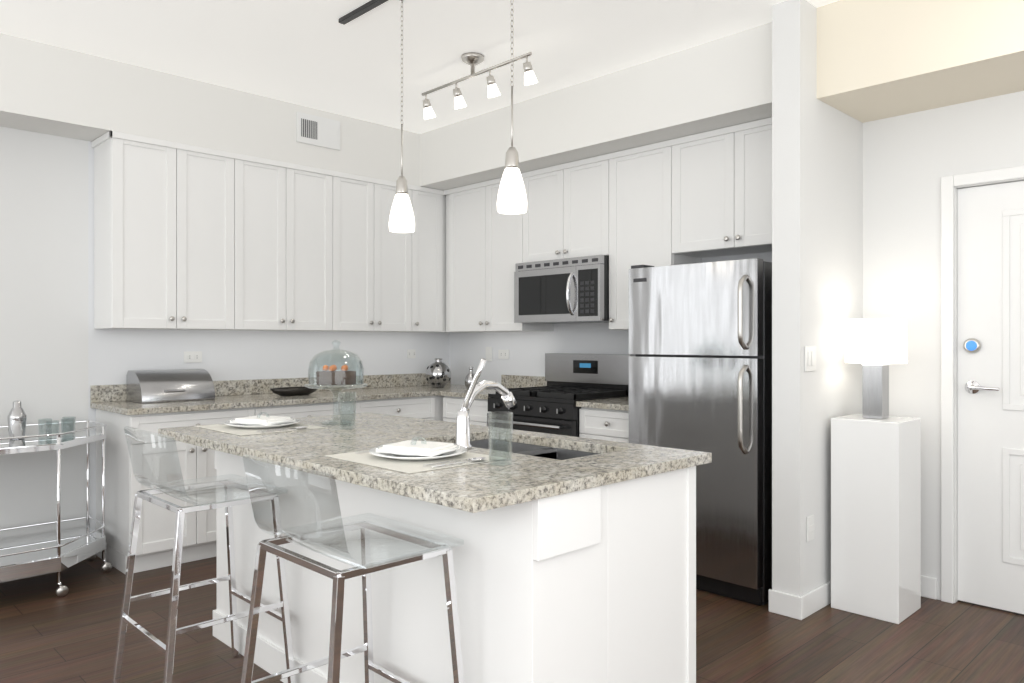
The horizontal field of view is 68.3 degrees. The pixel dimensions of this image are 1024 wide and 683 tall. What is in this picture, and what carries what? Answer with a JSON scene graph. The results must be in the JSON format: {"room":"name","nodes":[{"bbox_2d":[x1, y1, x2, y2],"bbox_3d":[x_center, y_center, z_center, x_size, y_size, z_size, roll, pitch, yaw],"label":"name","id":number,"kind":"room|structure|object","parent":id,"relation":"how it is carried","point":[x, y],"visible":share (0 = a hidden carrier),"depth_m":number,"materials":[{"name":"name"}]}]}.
{"room":"kitchen","nodes":[
{"label":"kitchen","id":0,"kind":"room"},
{"bbox_2d":[0,126,448,539],"bbox_3d":[-3.080,-0.155,3.990,7.400,2.850,0.150,0,0,-45],"label":"wall","id":1,"kind":"structure","parent":0,"point":[60,355],"depth_m":4.38,"materials":[{"name":"white paint"}]},
{"bbox_2d":[91,131,246,329],"bbox_3d":[-2.087,-0.628,4.627,0.768,1.105,0.330,0,0,-45],"label":"upper cabinet","id":2,"kind":"object","parent":1,"relation":"attached to","point":[188,237],"depth_m":4.46,"materials":[{"name":"white wood"}]},
{"bbox_2d":[184,351,201,362],"bbox_3d":[-2.061,0.100,4.879,0.115,0.072,0.008,0,0,-45],"label":"electrical outlet","id":3,"kind":"object","parent":1,"relation":"attached to","point":[192,356],"visible":1,"depth_m":4.88,"materials":[{"name":"white plastic"}]},
{"bbox_2d":[247,155,342,330],"bbox_3d":[-1.605,-0.628,5.100,0.817,1.105,0.330,0,0,-45],"label":"upper cabinet","id":4,"kind":"object","parent":1,"relation":"attached to","point":[295,211],"depth_m":5.02,"materials":[{"name":"white wood"}]},
{"bbox_2d":[331,350,344,359],"bbox_3d":[-1.298,0.100,5.629,0.115,0.072,0.008,0,0,-45],"label":"electrical outlet","id":5,"kind":"object","parent":1,"relation":"attached to","point":[343,353],"depth_m":5.63,"materials":[{"name":"white plastic"}]},
{"bbox_2d":[343,173,422,331],"bbox_3d":[-1.113,-0.628,5.584,0.797,1.105,0.330,0,0,-45],"label":"upper cabinet","id":6,"kind":"object","parent":1,"relation":"attached to","point":[383,268],"depth_m":5.50,"materials":[{"name":"white wood"}]},
{"bbox_2d":[407,349,415,357],"bbox_3d":[-0.813,0.100,6.106,0.080,0.072,0.008,0,0,-45],"label":"electrical outlet","id":7,"kind":"object","parent":1,"relation":"attached to","point":[411,353],"visible":1,"depth_m":6.10,"materials":[{"name":"white plastic"}]},
{"bbox_2d":[423,187,434,331],"bbox_3d":[-0.785,-0.628,5.906,0.357,1.105,0.330,0,0,-45],"label":"upper cabinet","id":8,"kind":"object","parent":1,"relation":"attached to","point":[428,193],"depth_m":5.82,"materials":[{"name":"white wood"}]},
{"bbox_2d":[0,0,839,133],"bbox_3d":[-0.224,-1.640,1.084,7.400,0.120,8.400,0,0,-45],"label":"ceiling","id":9,"kind":"structure","parent":0,"point":[314,54],"depth_m":3.96,"materials":[{"name":"white paint"}]},
{"bbox_2d":[0,33,443,190],"bbox_3d":[-2.909,-1.381,3.816,7.000,0.398,0.338,0,0,-45],"label":"soffit","id":10,"kind":"structure","parent":9,"relation":"attached to","point":[54,90],"depth_m":4.45,"materials":[{"name":"white paint"}]},
{"bbox_2d":[296,112,339,149],"bbox_3d":[-1.313,-1.430,5.138,0.330,0.200,0.011,0,0,-45],"label":"air vent grille","id":11,"kind":"object","parent":10,"relation":"attached to","point":[317,131],"visible":1,"depth_m":5.13,"materials":[{"name":"white metal"}]},
{"bbox_2d":[338,0,387,24],"bbox_3d":[-0.119,-1.569,2.974,0.034,0.021,2.050,0,0,-45],"label":"blade","id":12,"kind":"object","parent":9,"relation":"attached to","point":[358,11],"visible":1,"depth_m":3.57,"materials":[{"name":"black metal"}]},
{"bbox_2d":[389,0,414,232],"bbox_3d":[-0.488,-1.023,3.350,0.115,1.068,0.115,0,0,-45],"label":"pendant light","id":13,"kind":"object","parent":9,"relation":"hanging from","point":[401,219],"visible":1,"depth_m":3.32,"materials":[{"name":"white glass"}]},
{"bbox_2d":[422,52,537,118],"bbox_3d":[-0.217,-1.452,4.189,0.132,0.255,0.911,0,0,-45],"label":"spotlight fixture","id":14,"kind":"object","parent":9,"relation":"attached to","point":[472,59],"visible":1,"depth_m":4.15,"materials":[{"name":"silver metal"}]},
{"bbox_2d":[497,0,526,213],"bbox_3d":[0.000,-1.023,2.853,0.115,1.068,0.115,0,0,-45],"label":"pendant light","id":15,"kind":"object","parent":9,"relation":"hanging from","point":[511,198],"visible":1,"depth_m":2.82,"materials":[{"name":"white glass"}]},
{"bbox_2d":[420,22,771,189],"bbox_3d":[0.525,-1.381,4.909,0.570,0.398,2.917,0,0,-45],"label":"soffit","id":16,"kind":"structure","parent":9,"relation":"attached to","point":[723,82],"depth_m":4.43,"materials":[{"name":"white paint"}]},
{"bbox_2d":[817,0,1023,122],"bbox_3d":[3.259,-1.365,2.130,0.565,0.430,4.610,0,0,-45],"label":"bulkhead","id":17,"kind":"object","parent":9,"relation":"attached to","point":[879,59],"visible":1,"depth_m":3.35,"materials":[{"name":"beige paint"}]},
{"bbox_2d":[0,556,1023,682],"bbox_3d":[-0.224,1.320,1.084,7.400,0.100,8.400,0,0,-45],"label":"floor","id":18,"kind":"structure","parent":0,"point":[48,634],"depth_m":3.21,"materials":[{"name":"wood"}]},
{"bbox_2d":[0,420,111,596],"bbox_3d":[-2.613,0.862,3.791,1.116,0.814,0.600,0,0,-45],"label":"bar cart","id":19,"kind":"object","parent":18,"relation":"on","point":[58,551],"visible":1,"depth_m":3.88,"materials":[{"name":"silver metal"}]},
{"bbox_2d":[7,401,26,439],"bbox_3d":[-2.554,0.405,3.897,0.084,0.198,0.084,0,0,-45],"label":"cocktail shaker","id":20,"kind":"object","parent":19,"relation":"on","point":[17,417],"visible":1,"depth_m":3.87,"materials":[{"name":"silver metal"}]},
{"bbox_2d":[40,418,63,438],"bbox_3d":[-2.398,0.459,3.938,0.066,0.090,0.066,0,0,39],"label":"glass","id":21,"kind":"object","parent":19,"relation":"on","point":[46,423],"depth_m":3.97,"materials":[{"name":"clear glass"}]},
{"bbox_2d":[62,416,75,435],"bbox_3d":[-2.383,0.459,4.051,0.066,0.090,0.066,0,0,39],"label":"glass","id":22,"kind":"object","parent":19,"relation":"on","point":[72,421],"depth_m":4.08,"materials":[{"name":"clear glass"}]},
{"bbox_2d":[112,426,295,682],"bbox_3d":[-1.111,0.788,2.722,0.470,0.960,0.491,0,0,-45],"label":"bar stool","id":23,"kind":"object","parent":18,"relation":"on","point":[168,648],"visible":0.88,"depth_m":2.70,"materials":[{"name":"clear plastic"}]},
{"bbox_2d":[90,373,437,573],"bbox_3d":[-1.286,0.765,5.195,2.746,1.008,0.641,0,0,-44],"label":"base cabinet","id":24,"kind":"object","parent":18,"relation":"on","point":[417,395],"depth_m":4.32,"materials":[{"name":"white wood"}]},
{"bbox_2d":[126,369,214,402],"bbox_3d":[-2.087,0.267,4.627,0.430,0.185,0.274,0,0,-45],"label":"bread box","id":25,"kind":"object","parent":24,"relation":"on","point":[157,386],"visible":1,"depth_m":4.54,"materials":[{"name":"silver metal"}]},
{"bbox_2d":[270,386,317,395],"bbox_3d":[-1.455,0.334,5.062,0.352,0.050,0.176,0,0,-45],"label":"decorative tray","id":26,"kind":"object","parent":24,"relation":"on","point":[289,391],"visible":0.9,"depth_m":5.00,"materials":[{"name":"grey ceramic"}]},
{"bbox_2d":[426,358,450,387],"bbox_3d":[-0.578,0.246,5.925,0.202,0.226,0.202,0,0,-45],"label":"decorative vase","id":27,"kind":"object","parent":24,"relation":"on","point":[438,373],"visible":1,"depth_m":5.85,"materials":[{"name":"silver metal"}]},
{"bbox_2d":[465,367,477,388],"bbox_3d":[-0.311,0.276,5.738,0.100,0.166,0.100,0,0,-45],"label":"decorative vase","id":28,"kind":"object","parent":24,"relation":"on","point":[469,378],"visible":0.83,"depth_m":5.71,"materials":[{"name":"silver metal"}]},
{"bbox_2d":[241,454,463,682],"bbox_3d":[-0.435,0.788,2.033,0.470,0.960,0.491,0,0,-45],"label":"bar stool","id":29,"kind":"object","parent":18,"relation":"on","point":[367,564],"visible":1,"depth_m":2.01,"materials":[{"name":"clear plastic"}]},
{"bbox_2d":[209,448,695,682],"bbox_3d":[-0.331,0.831,2.861,0.812,0.878,1.935,0,0,-45],"label":"kitchen island","id":30,"kind":"object","parent":18,"relation":"on","point":[574,559],"depth_m":2.23,"materials":[{"name":"white wood"}]},
{"bbox_2d":[158,420,625,515],"bbox_3d":[-0.573,0.376,2.624,0.570,0.032,1.965,0,0,-45],"label":"island countertop","id":31,"kind":"structure","parent":30,"relation":"on","point":[478,487],"depth_m":2.14,"materials":[{"name":"beige stone"}]},
{"bbox_2d":[195,412,325,435],"bbox_3d":[-1.057,0.328,3.165,0.370,0.062,0.444,0,0,-45],"label":"place setting","id":32,"kind":"object","parent":31,"relation":"on","point":[259,423],"visible":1,"depth_m":3.10,"materials":[{"name":"white ceramic"}]},
{"bbox_2d":[304,340,367,424],"bbox_3d":[-0.770,0.176,3.309,0.270,0.366,0.270,0,0,-45],"label":"cake stand","id":33,"kind":"object","parent":31,"relation":"on","point":[331,376],"visible":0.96,"depth_m":3.26,"materials":[{"name":"clear glass"}]},
{"bbox_2d":[338,392,355,428],"bbox_3d":[-0.680,0.284,3.117,0.074,0.150,0.074,0,0,-45],"label":"glass tumbler","id":34,"kind":"object","parent":31,"relation":"on","point":[346,406],"visible":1,"depth_m":3.11,"materials":[{"name":"clear glass"}]},
{"bbox_2d":[325,437,505,473],"bbox_3d":[-0.300,0.328,2.338,0.370,0.062,0.444,0,0,-45],"label":"place setting","id":35,"kind":"object","parent":31,"relation":"on","point":[413,455],"visible":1,"depth_m":2.27,"materials":[{"name":"white ceramic"}]},
{"bbox_2d":[456,358,515,448],"bbox_3d":[-0.066,0.207,2.597,0.275,0.304,0.123,0,0,-45],"label":"faucet","id":36,"kind":"object","parent":31,"relation":"on","point":[463,425],"visible":0.88,"depth_m":2.53,"materials":[{"name":"silver metal"}]},
{"bbox_2d":[488,412,512,465],"bbox_3d":[-0.034,0.284,2.217,0.074,0.150,0.074,0,0,-45],"label":"glass tumbler","id":37,"kind":"object","parent":31,"relation":"on","point":[491,458],"visible":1,"depth_m":2.21,"materials":[{"name":"clear glass"}]},
{"bbox_2d":[446,436,609,459],"bbox_3d":[0.030,0.481,2.666,0.410,0.202,0.760,0,0,-45],"label":"sink","id":38,"kind":"object","parent":31,"relation":"in","point":[531,447],"depth_m":2.81,"materials":[{"name":"silver metal"}]},
{"bbox_2d":[438,375,546,425],"bbox_3d":[-0.114,0.765,5.504,0.639,1.008,0.528,0,0,-44],"label":"base cabinet","id":39,"kind":"object","parent":18,"relation":"on","point":[451,397],"depth_m":5.45,"materials":[{"name":"white wood"}]},
{"bbox_2d":[487,353,634,436],"bbox_3d":[0.311,0.677,5.009,0.710,1.185,0.760,0,0,-45],"label":"gas range","id":40,"kind":"object","parent":18,"relation":"on","point":[571,379],"visible":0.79,"depth_m":4.97,"materials":[{"name":"black metal"}]},
{"bbox_2d":[576,397,628,442],"bbox_3d":[0.771,0.765,4.604,0.639,1.008,0.455,0,0,-44],"label":"base cabinet","id":41,"kind":"object","parent":18,"relation":"on","point":[601,419],"depth_m":4.44,"materials":[{"name":"white wood"}]},
{"bbox_2d":[629,258,771,605],"bbox_3d":[1.136,0.428,4.079,0.802,1.683,0.755,0,0,-45],"label":"refrigerator","id":42,"kind":"object","parent":18,"relation":"on","point":[700,361],"visible":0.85,"depth_m":3.73,"materials":[{"name":"silver metal"}]},
{"bbox_2d":[831,414,920,623],"bbox_3d":[1.734,0.818,3.600,0.300,0.905,0.305,0,0,-45],"label":"pedestal","id":43,"kind":"object","parent":18,"relation":"on","point":[875,518],"visible":0.96,"depth_m":3.49,"materials":[{"name":"white paint"}]},
{"bbox_2d":[845,318,906,418],"bbox_3d":[1.734,0.129,3.600,0.268,0.470,0.268,0,0,-45],"label":"table lamp","id":44,"kind":"object","parent":43,"relation":"on","point":[878,346],"visible":1,"depth_m":3.53,"materials":[{"name":"white fabric"}]},
{"bbox_2d":[449,91,1023,599],"bbox_3d":[2.396,-0.155,3.518,0.150,2.850,8.200,0,0,-45],"label":"wall","id":45,"kind":"structure","parent":0,"point":[911,159],"depth_m":3.80,"materials":[{"name":"white paint"}]},
{"bbox_2d":[486,347,491,360],"bbox_3d":[-0.185,0.100,6.029,0.009,0.115,0.072,0,0,-45],"label":"light switch","id":46,"kind":"object","parent":45,"relation":"attached to","point":[488,353],"visible":0.94,"depth_m":6.02,"materials":[{"name":"white plastic"}]},
{"bbox_2d":[435,172,553,332],"bbox_3d":[-0.120,-0.628,5.686,0.397,1.105,0.930,0,0,-45],"label":"upper cabinet","id":47,"kind":"object","parent":45,"relation":"attached to","point":[478,248],"depth_m":5.66,"materials":[{"name":"white wood"}]},
{"bbox_2d":[498,350,508,358],"bbox_3d":[-0.066,0.100,5.908,0.008,0.072,0.115,0,0,-45],"label":"electrical outlet","id":48,"kind":"object","parent":45,"relation":"attached to","point":[503,354],"visible":1,"depth_m":5.91,"materials":[{"name":"white plastic"}]},
{"bbox_2d":[527,153,610,261],"bbox_3d":[0.458,-0.862,5.148,0.328,0.636,0.766,0,0,-45],"label":"upper cabinet","id":49,"kind":"object","parent":45,"relation":"attached to","point":[569,204],"depth_m":4.99,"materials":[{"name":"white wood"}]},
{"bbox_2d":[514,255,608,323],"bbox_3d":[0.408,-0.336,5.099,0.466,0.412,0.760,0,0,-45],"label":"microwave","id":50,"kind":"object","parent":49,"relation":"attached to","point":[567,290],"visible":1,"depth_m":4.93,"materials":[{"name":"silver metal"}]},
{"bbox_2d":[609,138,706,329],"bbox_3d":[0.889,-0.628,4.709,0.328,1.105,0.582,0,0,-45],"label":"upper cabinet","id":51,"kind":"object","parent":45,"relation":"attached to","point":[644,179],"depth_m":4.59,"materials":[{"name":"white wood"}]},
{"bbox_2d":[679,117,771,256],"bbox_3d":[1.340,-0.847,4.250,0.328,0.666,0.824,0,0,-45],"label":"upper cabinet","id":52,"kind":"object","parent":45,"relation":"attached to","point":[725,174],"depth_m":4.18,"materials":[{"name":"white wood"}]},
{"bbox_2d":[921,575,936,599],"bbox_3d":[1.972,1.218,3.833,0.013,0.105,0.335,0,0,-44],"label":"baseboard","id":53,"kind":"structure","parent":45,"relation":"attached to","point":[928,584],"depth_m":3.73,"materials":[{"name":"white wood"}]},
{"bbox_2d":[941,165,1023,603],"bbox_3d":[2.463,0.233,3.332,0.016,2.075,1.030,0,0,-45],"label":"door frame","id":54,"kind":"structure","parent":45,"relation":"attached to","point":[949,184],"depth_m":3.67,"materials":[{"name":"white wood"}]},
{"bbox_2d":[954,178,1023,613],"bbox_3d":[2.516,0.260,3.383,0.169,2.020,0.920,0,0,-45],"label":"door","id":55,"kind":"structure","parent":45,"relation":"attached to","point":[989,394],"depth_m":3.59,"materials":[{"name":"white paint"}]},
{"bbox_2d":[772,0,862,596],"bbox_3d":[1.534,-0.155,3.761,0.740,2.850,0.135,0,0,-45],"label":"wall","id":56,"kind":"structure","parent":0,"point":[817,223],"depth_m":3.54,"materials":[{"name":"white paint"}]},
{"bbox_2d":[804,346,815,371],"bbox_3d":[1.392,0.080,3.520,0.115,0.118,0.009,0,0,-45],"label":"light switch","id":57,"kind":"object","parent":56,"relation":"attached to","point":[809,358],"visible":1,"depth_m":3.51,"materials":[{"name":"white plastic"}]},
{"bbox_2d":[807,515,814,541],"bbox_3d":[1.392,0.870,3.520,0.072,0.115,0.009,0,0,-45],"label":"electrical outlet","id":58,"kind":"object","parent":56,"relation":"attached to","point":[810,528],"visible":1,"depth_m":3.51,"materials":[{"name":"white plastic"}]},
{"bbox_2d":[795,581,830,619],"bbox_3d":[1.582,1.218,3.702,0.753,0.105,0.017,0,0,-44],"label":"baseboard","id":59,"kind":"structure","parent":56,"relation":"attached to","point":[804,606],"depth_m":3.52,"materials":[{"name":"white wood"}]}
]}

